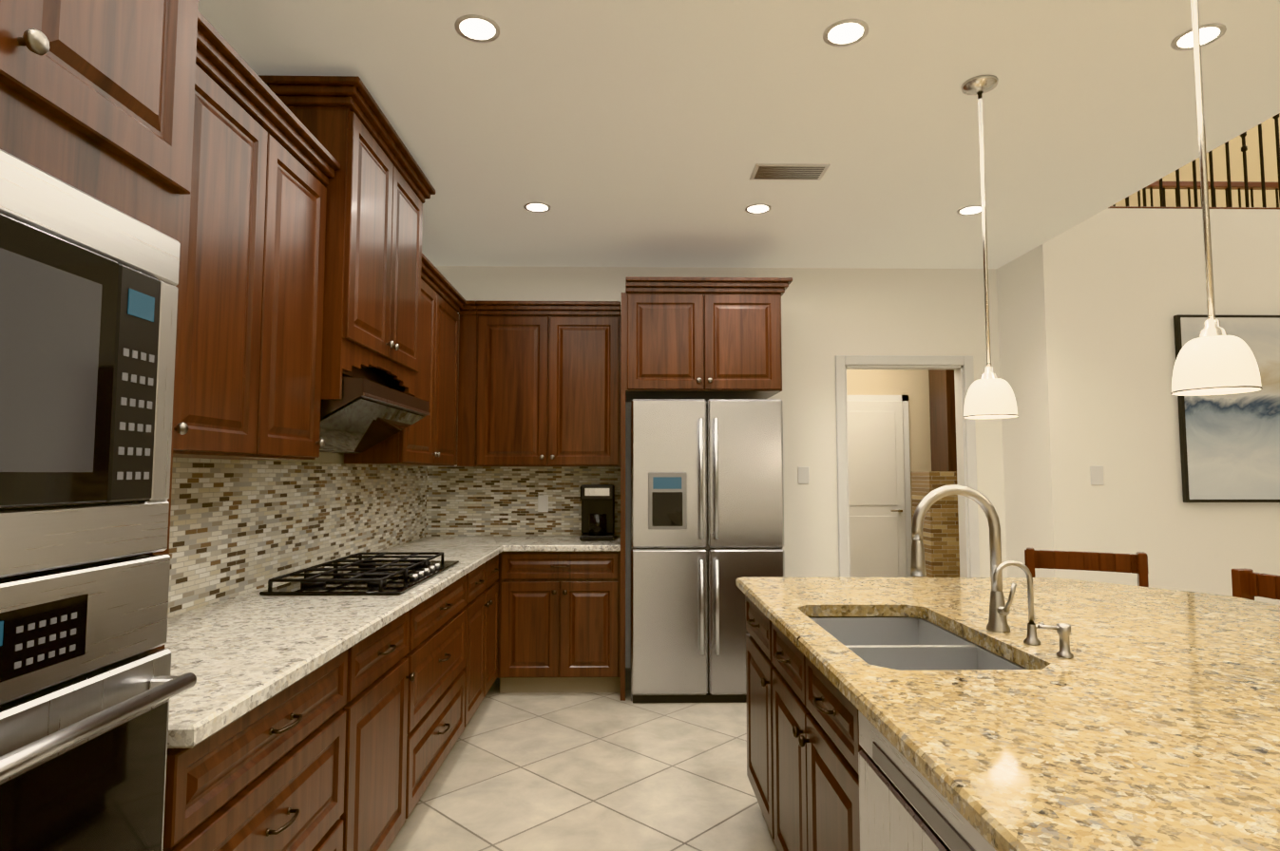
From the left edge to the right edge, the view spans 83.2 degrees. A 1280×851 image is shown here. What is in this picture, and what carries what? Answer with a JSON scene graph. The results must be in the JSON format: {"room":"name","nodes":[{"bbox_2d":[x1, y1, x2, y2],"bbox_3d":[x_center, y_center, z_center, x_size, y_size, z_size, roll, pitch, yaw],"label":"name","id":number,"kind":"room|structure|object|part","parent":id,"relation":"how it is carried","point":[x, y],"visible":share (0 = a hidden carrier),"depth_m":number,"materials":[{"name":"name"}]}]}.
{"room":"kitchen","nodes":[
{"label":"kitchen","id":0,"kind":"room"},
{"bbox_2d":[167,452,427,617],"bbox_3d":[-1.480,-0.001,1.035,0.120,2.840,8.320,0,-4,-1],"label":"backsplash","id":1,"kind":"structure","parent":0,"point":[238,527],"depth_m":2.87,"materials":[{"name":"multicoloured tile"}]},
{"bbox_2d":[172,38,275,459],"bbox_3d":[-1.274,-0.454,1.742,0.284,1.040,0.881,0,-4,-1],"label":"upper cabinet","id":2,"kind":"object","parent":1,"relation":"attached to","point":[265,163],"depth_m":1.98,"materials":[{"name":"brown wood"}]},
{"bbox_2d":[264,117,334,459],"bbox_3d":[-1.287,-0.410,2.403,0.284,1.040,0.445,0,-4,-1],"label":"upper cabinet","id":3,"kind":"object","parent":1,"relation":"attached to","point":[298,218],"depth_m":2.40,"materials":[{"name":"brown wood"}]},
{"bbox_2d":[258,75,435,400],"bbox_3d":[-1.239,-0.653,3.118,0.406,1.180,1.064,0,-4,-1],"label":"upper cabinet","id":4,"kind":"object","parent":1,"relation":"attached to","point":[380,188],"visible":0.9,"depth_m":2.81,"materials":[{"name":"brown wood"}]},
{"bbox_2d":[319,365,429,453],"bbox_3d":[-1.235,-0.084,3.080,0.434,0.380,0.880,0,-4,-1],"label":"range hood","id":5,"kind":"object","parent":4,"relation":"attached to","point":[370,410],"visible":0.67,"depth_m":3.00,"materials":[{"name":"silver metal"}]},
{"bbox_2d":[343,266,461,466],"bbox_3d":[-1.320,-0.293,4.145,0.284,1.040,1.154,0,-4,-1],"label":"upper cabinet","id":6,"kind":"object","parent":1,"relation":"attached to","point":[431,441],"depth_m":4.11,"materials":[{"name":"brown wood"}]},
{"bbox_2d":[386,668,777,850],"bbox_3d":[5.693,1.601,2.958,14.700,0.100,12.300,0,-4,-1],"label":"floor","id":7,"kind":"structure","parent":0,"point":[563,772],"depth_m":3.17,"materials":[{"name":"tile"}]},
{"bbox_2d":[0,0,198,649],"bbox_3d":[-1.084,0.116,0.873,0.658,2.585,0.902,0,-4,-1],"label":"tall cabinet","id":8,"kind":"object","parent":7,"relation":"on","point":[97,98],"visible":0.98,"depth_m":1.10,"materials":[{"name":"brown wood"}]},
{"bbox_2d":[0,149,180,578],"bbox_3d":[-1.026,-0.080,0.856,0.481,0.534,0.760,0,-4,-1],"label":"microwave","id":9,"kind":"object","parent":8,"relation":"in","point":[88,297],"visible":1,"depth_m":1.02,"materials":[{"name":"silver metal"}]},
{"bbox_2d":[0,554,196,850],"bbox_3d":[-1.042,0.566,0.812,0.648,0.748,0.760,0,-4,-1],"label":"wall oven","id":10,"kind":"object","parent":8,"relation":"in","point":[89,686],"visible":1,"depth_m":1.01,"materials":[{"name":"silver metal"}]},
{"bbox_2d":[162,645,356,850],"bbox_3d":[-1.119,1.023,1.604,0.616,0.874,0.800,0,-4,-1],"label":"base cabinet","id":11,"kind":"object","parent":7,"relation":"on","point":[349,750],"depth_m":1.62,"materials":[{"name":"brown wood"}]},
{"bbox_2d":[352,606,417,850],"bbox_3d":[-1.132,1.069,2.293,0.616,0.874,0.580,0,-4,-1],"label":"base cabinet","id":12,"kind":"object","parent":7,"relation":"on","point":[386,659],"depth_m":2.33,"materials":[{"name":"brown wood"}]},
{"bbox_2d":[413,573,470,808],"bbox_3d":[-1.147,1.119,3.046,0.616,0.874,0.930,0,-4,-1],"label":"base cabinet","id":13,"kind":"object","parent":7,"relation":"on","point":[442,682],"depth_m":3.03,"materials":[{"name":"brown wood"}]},
{"bbox_2d":[470,560,489,719],"bbox_3d":[-1.160,1.166,3.749,0.616,0.874,0.480,0,-4,-1],"label":"base cabinet","id":14,"kind":"object","parent":7,"relation":"on","point":[479,577],"depth_m":3.84,"materials":[{"name":"brown wood"}]},
{"bbox_2d":[489,554,498,688],"bbox_3d":[-1.169,1.196,4.197,0.616,0.874,0.418,0,-4,-1],"label":"base cabinet","id":15,"kind":"object","parent":7,"relation":"on","point":[493,563],"depth_m":4.25,"materials":[{"name":"brown wood"}]},
{"bbox_2d":[164,535,517,748],"bbox_3d":[-1.128,0.666,3.141,0.660,0.039,3.816,0,-4,-1],"label":"countertop","id":16,"kind":"structure","parent":15,"relation":"on","point":[239,656],"depth_m":1.95,"materials":[{"name":"stone"}]},
{"bbox_2d":[259,552,458,595],"bbox_3d":[-1.118,0.610,3.035,0.500,0.055,0.920,0,-4,-1],"label":"cooktop","id":17,"kind":"object","parent":16,"relation":"in","point":[368,575],"visible":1,"depth_m":2.82,"materials":[{"name":"black metal"}]},
{"bbox_2d":[496,551,620,693],"bbox_3d":[-0.497,1.231,4.712,0.743,0.874,0.626,0,-4,-1],"label":"base cabinet","id":18,"kind":"object","parent":7,"relation":"on","point":[559,621],"visible":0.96,"depth_m":4.39,"materials":[{"name":"brown wood"}]},
{"bbox_2d":[506,535,620,552],"bbox_3d":[-0.477,0.772,4.727,0.703,0.039,0.662,0,-4,-1],"label":"countertop","id":19,"kind":"structure","parent":18,"relation":"on","point":[524,544],"depth_m":4.43,"materials":[{"name":"stone"}]},
{"bbox_2d":[579,484,614,540],"bbox_3d":[-0.282,0.576,4.817,0.220,0.360,0.262,0,-4,-1],"label":"coffee maker","id":20,"kind":"object","parent":19,"relation":"on","point":[598,512],"visible":1,"depth_m":4.71,"materials":[{"name":"black plastic"}]},
{"bbox_2d":[620,276,792,701],"bbox_3d":[0.404,0.389,4.720,1.055,2.555,0.778,0,-4,-1],"label":"cabinet","id":21,"kind":"object","parent":7,"relation":"on","point":[706,339],"visible":1,"depth_m":4.43,"materials":[{"name":"brown wood"}]},
{"bbox_2d":[630,399,784,703],"bbox_3d":[0.399,0.762,4.642,0.915,1.800,0.831,0,-4,-1],"label":"refrigerator","id":22,"kind":"object","parent":7,"relation":"on","point":[707,507],"visible":0.98,"depth_m":4.29,"materials":[{"name":"silver metal"}]},
{"bbox_2d":[745,595,839,825],"bbox_3d":[0.763,1.097,2.718,0.640,0.874,0.540,0,-4,-1],"label":"base cabinet","id":23,"kind":"object","parent":7,"relation":"on","point":[773,662],"depth_m":2.59,"materials":[{"name":"brown wood"}]},
{"bbox_2d":[735,576,1279,850],"bbox_3d":[1.281,0.575,1.785,1.710,0.039,2.570,0,-4,-1],"label":"countertop","id":24,"kind":"structure","parent":23,"relation":"on","point":[1145,719],"depth_m":1.35,"materials":[{"name":"stone"}]},
{"bbox_2d":[808,616,1027,670],"bbox_3d":[0.727,0.714,1.991,0.460,0.204,0.840,0,-4,-1],"label":"sink","id":25,"kind":"object","parent":24,"relation":"in","point":[902,643],"visible":0.1,"depth_m":2.01,"materials":[{"name":"silver metal"}]},
{"bbox_2d":[910,484,1016,632],"bbox_3d":[0.892,0.366,1.992,0.270,0.404,0.110,0,-4,-1],"label":"faucet","id":26,"kind":"object","parent":24,"relation":"on","point":[999,611],"visible":1,"depth_m":2.01,"materials":[{"name":"silver metal"}]},
{"bbox_2d":[993,560,1044,645],"bbox_3d":[0.972,0.453,1.853,0.129,0.212,0.040,0,-4,-1],"label":"tap","id":27,"kind":"object","parent":24,"relation":"on","point":[1031,639],"visible":0.96,"depth_m":1.85,"materials":[{"name":"silver metal"}]},
{"bbox_2d":[1037,623,1073,658],"bbox_3d":[0.991,0.511,1.719,0.078,0.078,0.036,0,-4,-1],"label":"soap dispenser","id":28,"kind":"object","parent":24,"relation":"on","point":[1063,631],"visible":1,"depth_m":1.71,"materials":[{"name":"silver metal"}]},
{"bbox_2d":[767,690,862,850],"bbox_3d":[0.777,1.184,1.968,0.640,0.600,0.945,0,-4,-1],"label":"base cabinet","id":29,"kind":"object","parent":7,"relation":"on","point":[804,748],"depth_m":1.92,"materials":[{"name":"brown wood"}]},
{"bbox_2d":[858,710,996,850],"bbox_3d":[0.773,0.996,1.181,0.628,0.871,0.636,0,-4,-1],"label":"dishwasher","id":30,"kind":"object","parent":29,"relation":"in","point":[905,805],"visible":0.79,"depth_m":1.28,"materials":[{"name":"silver metal"}]},
{"bbox_2d":[1024,548,1148,587],"bbox_3d":[2.111,1.091,3.363,0.540,0.972,0.503,-2,-4,27],"label":"bar stool","id":31,"kind":"object","parent":7,"relation":"on","point":[1136,563],"visible":0.25,"depth_m":3.58,"materials":[{"name":"brown wood"}]},
{"bbox_2d":[1231,568,1279,600],"bbox_3d":[2.232,1.039,2.582,0.503,0.972,0.540,0,-4,-6],"label":"bar stool","id":32,"kind":"object","parent":7,"relation":"on","point":[1248,583],"visible":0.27,"depth_m":2.83,"materials":[{"name":"brown wood"}]},
{"bbox_2d":[425,266,1007,668],"bbox_3d":[0.547,0.276,5.170,4.110,2.840,0.128,0,-4,-1],"label":"wall","id":33,"kind":"structure","parent":0,"point":[836,325],"depth_m":5.17,"materials":[{"name":"white paint"}]},
{"bbox_2d":[457,300,620,466],"bbox_3d":[-0.672,-0.268,4.937,1.078,1.095,0.393,0,-4,-1],"label":"upper cabinet","id":34,"kind":"object","parent":33,"relation":"attached to","point":[539,383],"visible":1,"depth_m":4.79,"materials":[{"name":"brown wood"}]},
{"bbox_2d":[537,495,548,512],"bbox_3d":[-0.681,0.550,5.068,0.070,0.120,0.006,0,-4,-1],"label":"electrical outlet","id":35,"kind":"object","parent":33,"relation":"attached to","point":[543,503],"visible":1,"depth_m":5.07,"materials":[{"name":"white plastic"}]},
{"bbox_2d":[798,466,809,483],"bbox_3d":[1.163,0.354,5.127,0.080,0.120,0.008,0,-4,-1],"label":"light switch","id":36,"kind":"object","parent":33,"relation":"attached to","point":[803,475],"visible":1,"depth_m":5.12,"materials":[{"name":"white plastic"}]},
{"bbox_2d":[198,0,1279,268],"bbox_3d":[0.623,-1.475,2.065,4.360,0.240,10.100,0,-4,-1],"label":"ceiling","id":37,"kind":"structure","parent":0,"point":[632,133],"depth_m":2.98,"materials":[{"name":"white paint"}]},
{"bbox_2d":[454,14,499,42],"bbox_3d":[-0.544,-1.329,2.414,0.148,0.004,0.148,2,-4,-28],"label":"recessed light","id":38,"kind":"object","parent":37,"relation":"in","point":[482,28],"depth_m":2.41,"materials":[{"name":"white"}]},
{"bbox_2d":[523,202,551,212],"bbox_3d":[-0.575,-1.221,4.030,0.148,0.004,0.148,1,-4,-10],"label":"recessed light","id":39,"kind":"object","parent":37,"relation":"in","point":[537,207],"depth_m":4.03,"materials":[{"name":"white"}]},
{"bbox_2d":[745,203,771,213],"bbox_3d":[0.665,-1.219,4.054,0.148,0.004,0.148,1,-4,-10],"label":"recessed light","id":40,"kind":"object","parent":37,"relation":"in","point":[758,208],"depth_m":4.05,"materials":[{"name":"white"}]},
{"bbox_2d":[749,163,830,180],"bbox_3d":[0.735,-1.250,3.556,0.360,0.010,0.180,0,-4,-1],"label":"ceiling vent","id":41,"kind":"object","parent":37,"relation":"in","point":[789,172],"visible":1,"depth_m":3.54,"materials":[{"name":"white"}]},
{"bbox_2d":[822,19,868,46],"bbox_3d":[0.696,-1.327,2.438,0.148,0.004,0.148,2,-4,-28],"label":"recessed light","id":42,"kind":"object","parent":37,"relation":"in","point":[846,32],"depth_m":2.43,"materials":[{"name":"white"}]},
{"bbox_2d":[956,205,986,215],"bbox_3d":[1.875,-1.218,4.077,0.148,0.004,0.148,1,-4,-10],"label":"recessed light","id":43,"kind":"object","parent":37,"relation":"in","point":[973,209],"depth_m":4.08,"materials":[{"name":"white"}]},
{"bbox_2d":[961,75,1018,419],"bbox_3d":[1.300,-0.670,2.716,0.183,1.280,0.183,0,-4,-1],"label":"pendant light","id":44,"kind":"object","parent":37,"relation":"hanging from","point":[990,395],"visible":1,"depth_m":2.68,"materials":[{"name":"white glass"}]},
{"bbox_2d":[1170,22,1226,50],"bbox_3d":[1.906,-1.326,2.461,0.148,0.004,0.148,2,-4,-28],"label":"recessed light","id":45,"kind":"object","parent":37,"relation":"in","point":[1210,33],"depth_m":2.46,"materials":[{"name":"white"}]},
{"bbox_2d":[1170,0,1262,396],"bbox_3d":[1.476,-0.725,1.891,0.183,1.280,0.183,0,-4,-1],"label":"pendant light","id":46,"kind":"object","parent":37,"relation":"hanging from","point":[1213,358],"visible":1,"depth_m":1.84,"materials":[{"name":"white glass"}]},
{"bbox_2d":[846,369,911,577],"bbox_3d":[1.869,0.396,6.951,3.200,2.840,0.150,0,-4,-1],"label":"wall","id":47,"kind":"structure","parent":0,"point":[902,444],"depth_m":6.88,"materials":[{"name":"beige paint"}]},
{"bbox_2d":[903,369,959,577],"bbox_3d":[2.839,0.482,6.437,0.680,2.600,0.400,0,-4,-1],"label":"wall","id":48,"kind":"structure","parent":0,"point":[931,419],"depth_m":6.35,"materials":[{"name":"beige tile"}]},
{"bbox_2d":[996,232,1077,579],"bbox_3d":[2.677,0.141,4.938,0.140,3.080,0.690,0,-4,-1],"label":"wall","id":49,"kind":"structure","parent":0,"point":[1038,463],"depth_m":4.74,"materials":[{"name":"white paint"}]},
{"bbox_2d":[1063,208,1279,605],"bbox_3d":[7.832,0.127,4.741,10.160,3.080,0.179,0,-4,-1],"label":"wall","id":50,"kind":"structure","parent":0,"point":[1135,280],"depth_m":4.61,"materials":[{"name":"white paint"}]},
{"bbox_2d":[1089,466,1103,484],"bbox_3d":[2.904,0.317,4.580,0.080,0.120,0.008,0,-4,-1],"label":"light switch","id":51,"kind":"object","parent":50,"relation":"attached to","point":[1097,475],"visible":1,"depth_m":4.58,"materials":[{"name":"white plastic"}]},
{"bbox_2d":[1108,114,1279,210],"bbox_3d":[7.792,-1.995,4.902,10.040,1.174,0.124,0,-4,-1],"label":"balcony railing","id":52,"kind":"object","parent":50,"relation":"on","point":[1244,148],"visible":0.33,"depth_m":4.80,"materials":[{"name":"black metal"}]},
{"bbox_3d":[4.084,-0.112,4.615,1.270,1.200,0.037,0,-4,-1],"label":"painting","id":53,"kind":"part","parent":50,"relation":"part of"},
{"bbox_2d":[1111,113,1279,207],"bbox_3d":[7.652,-2.838,7.603,10.420,3.220,0.100,0,-4,-1],"label":"wall","id":54,"kind":"structure","parent":0,"point":[1236,167],"depth_m":7.49,"materials":[{"name":"beige paint"}]},
{"bbox_3d":[7.793,-1.152,6.881,10.160,0.240,3.920,0,-4,-1],"label":"floor","id":55,"kind":"structure","parent":0,"visible":0},
{"bbox_2d":[1112,180,1279,207],"bbox_3d":[4.463,-1.876,6.676,3.452,1.174,0.124,0,-4,-1],"label":"balcony railing","id":56,"kind":"object","parent":55,"relation":"on","point":[1240,185],"visible":0.04,"depth_m":6.69,"materials":[{"name":"brown wood"}]}
]}

